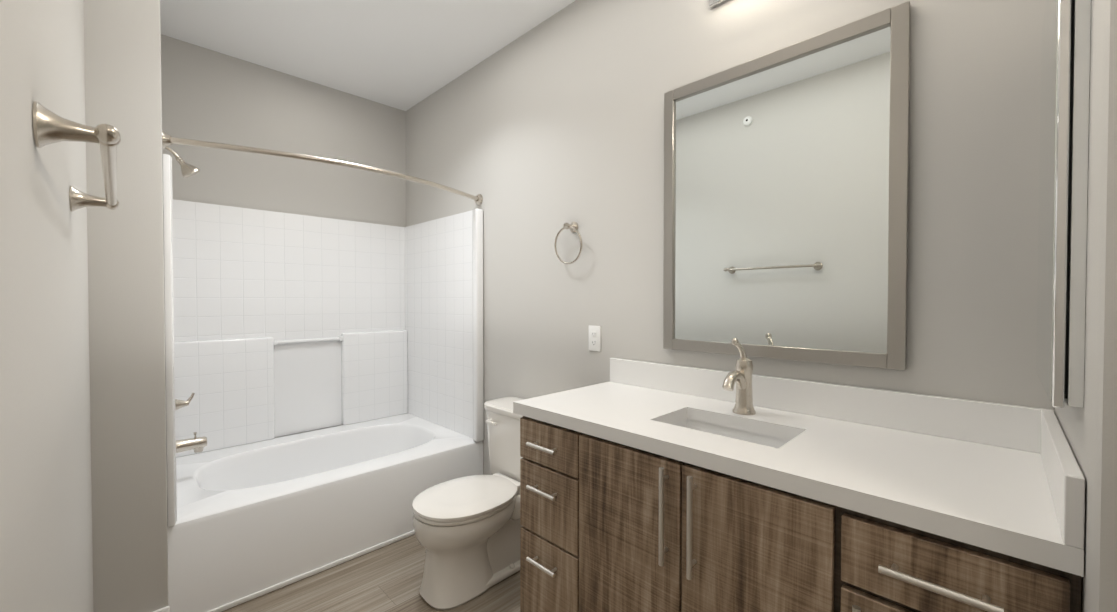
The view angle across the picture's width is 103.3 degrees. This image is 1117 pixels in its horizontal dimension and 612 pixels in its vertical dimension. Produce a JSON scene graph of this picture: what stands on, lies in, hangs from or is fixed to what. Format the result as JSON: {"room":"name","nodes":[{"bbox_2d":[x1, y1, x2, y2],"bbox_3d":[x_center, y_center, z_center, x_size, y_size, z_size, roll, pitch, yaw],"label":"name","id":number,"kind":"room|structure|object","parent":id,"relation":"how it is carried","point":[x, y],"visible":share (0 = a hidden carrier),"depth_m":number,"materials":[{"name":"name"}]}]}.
{"room":"bathroom","nodes":[
{"label":"bathroom","id":0,"kind":"room"},
{"bbox_2d":[0,0,93,611],"bbox_3d":[-0.020,-0.080,-0.164,0.120,2.700,4.530,-1,1,-45],"label":"wall","id":1,"kind":"structure","parent":0,"point":[46,555],"depth_m":0.58,"materials":[{"name":"grey paint"}]},
{"bbox_2d":[33,101,120,211],"bbox_3d":[-0.809,-0.225,0.763,0.074,0.054,0.632,-1,1,-45],"label":"towel bar","id":2,"kind":"object","parent":1,"relation":"attached to","point":[49,127],"visible":1,"depth_m":0.56,"materials":[{"name":"silver metal"}]},
{"bbox_2d":[84,0,168,611],"bbox_3d":[-1.969,-0.113,1.925,0.310,2.700,1.182,-1,1,-45],"label":"wall","id":3,"kind":"structure","parent":0,"point":[122,50],"depth_m":1.55,"materials":[{"name":"grey paint"}]},
{"bbox_2d":[153,606,169,611],"bbox_3d":[-1.504,1.176,1.565,0.192,0.135,0.012,-1,1,-45],"label":"baseboard","id":4,"kind":"structure","parent":3,"relation":"attached to","point":[166,609],"depth_m":1.62,"materials":[{"name":"white"}]},
{"bbox_2d":[165,146,199,177],"bbox_3d":[-1.786,-0.686,2.070,0.165,0.161,0.074,-1,1,-45],"label":"shower head","id":5,"kind":"object","parent":3,"relation":"attached to","point":[188,170],"visible":0.85,"depth_m":2.08},
{"bbox_2d":[162,130,482,204],"bbox_3d":[-0.939,-0.639,2.130,1.468,0.066,0.214,-1,1,-45],"label":"shower rod","id":6,"kind":"object","parent":3,"relation":"attached to","point":[167,140],"visible":0.94,"depth_m":1.89,"materials":[{"name":"silver metal"}]},
{"bbox_2d":[161,34,405,437],"bbox_3d":[-1.721,-0.128,2.922,1.450,2.700,0.120,-1,1,-45],"label":"wall","id":7,"kind":"structure","parent":0,"point":[208,95],"depth_m":2.77,"materials":[{"name":"grey paint"}]},
{"bbox_2d":[160,0,574,110],"bbox_3d":[0.186,-1.496,0.854,1.880,0.100,5.712,-1,1,-45],"label":"ceiling","id":8,"kind":"structure","parent":0,"point":[404,55],"depth_m":2.40,"materials":[{"name":"white paint"}]},
{"bbox_2d":[222,534,519,611],"bbox_3d":[0.186,1.304,0.897,1.880,0.100,5.712,-1,1,-45],"label":"floor","id":9,"kind":"structure","parent":0,"point":[387,578],"depth_m":1.92,"materials":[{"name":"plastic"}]},
{"bbox_2d":[162,154,483,611],"bbox_3d":[-1.319,0.322,2.526,1.446,1.808,1.015,-1,1,-45],"label":"shower","id":10,"kind":"object","parent":9,"relation":"on","point":[369,336],"visible":0.94,"depth_m":2.64,"materials":[{"name":"white plastic"}]},
{"bbox_2d":[412,397,523,609],"bbox_3d":[-0.331,0.870,2.059,0.699,0.728,0.496,-1,1,-45],"label":"toilet","id":11,"kind":"object","parent":9,"relation":"on","point":[467,531],"visible":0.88,"depth_m":1.90,"materials":[{"name":"white ceramic"}]},
{"bbox_2d":[513,386,1083,611],"bbox_3d":[0.504,0.817,1.303,0.602,0.859,1.294,-1,1,-45],"label":"bathroom vanity","id":12,"kind":"object","parent":9,"relation":"on","point":[651,487],"depth_m":1.06,"materials":[{"name":"brown wood"}]},
{"bbox_2d":[513,394,1083,565],"bbox_3d":[0.356,0.369,1.167,0.148,0.040,1.320,-1,1,-45],"label":"countertop","id":13,"kind":"structure","parent":12,"relation":"on","point":[1003,521],"depth_m":0.90,"materials":[{"name":"white stone"}]},
{"bbox_2d":[406,0,1054,474],"bbox_3d":[0.048,-0.118,2.260,0.120,2.700,3.557,-1,1,-45],"label":"wall","id":14,"kind":"structure","parent":0,"point":[540,134],"depth_m":1.82,"materials":[{"name":"grey paint"}]},
{"bbox_2d":[554,222,581,263],"bbox_3d":[0.054,-0.303,2.121,0.062,0.208,0.182,-1,1,-45],"label":"towel ring","id":15,"kind":"object","parent":14,"relation":"attached to","point":[573,227],"visible":1,"depth_m":2.12,"materials":[{"name":"silver metal"}]},
{"bbox_2d":[589,325,600,351],"bbox_3d":[0.167,0.151,2.053,0.009,0.118,0.072,-1,1,-45],"label":"outlet","id":16,"kind":"object","parent":14,"relation":"attached to","point":[594,338],"visible":1,"depth_m":2.05,"materials":[{"name":"white plastic"}]},
{"bbox_2d":[709,0,726,7],"bbox_3d":[0.694,-1.153,1.436,0.102,0.109,0.470,-1,1,-45],"label":"sconce","id":17,"kind":"object","parent":14,"relation":"attached to","point":[713,3],"visible":0.95,"depth_m":1.61,"materials":[{"name":"silver metal"}]},
{"bbox_2d":[663,1,910,369],"bbox_3d":[0.699,-0.333,1.500,0.024,1.017,0.770,-1,1,-45],"label":"mirror","id":18,"kind":"object","parent":14,"relation":"attached to","point":[786,185],"visible":0.96,"depth_m":1.43,"materials":[{"name":"grey mirror"}]},
{"bbox_2d":[610,358,1048,453],"bbox_3d":[0.640,0.385,1.451,0.192,0.290,1.320,-1,1,-45],"label":"backsplash","id":19,"kind":"structure","parent":14,"relation":"attached to","point":[1003,426],"depth_m":1.31,"materials":[{"name":"white stone"}]},
{"bbox_2d":[1055,0,1116,611],"bbox_3d":[1.750,-0.083,0.009,0.650,2.700,2.275,-1,1,-45],"label":"wall","id":20,"kind":"structure","parent":0,"point":[1089,428],"depth_m":0.59,"materials":[{"name":"grey paint"}]},
{"bbox_2d":[1037,410,1084,549],"bbox_3d":[0.958,0.302,0.848,0.551,0.105,0.020,-1,1,-45],"label":"backsplash","id":21,"kind":"structure","parent":20,"relation":"attached to","point":[1064,478],"depth_m":0.71,"materials":[{"name":"white stone"}]},
{"bbox_2d":[1036,0,1090,407],"bbox_3d":[0.952,-0.236,0.842,0.448,0.788,0.034,-1,1,-45],"label":"medicine cabinet mirror","id":22,"kind":"object","parent":20,"relation":"attached to","point":[1063,165],"visible":1,"depth_m":0.69,"materials":[{"name":"silver"}]}
]}

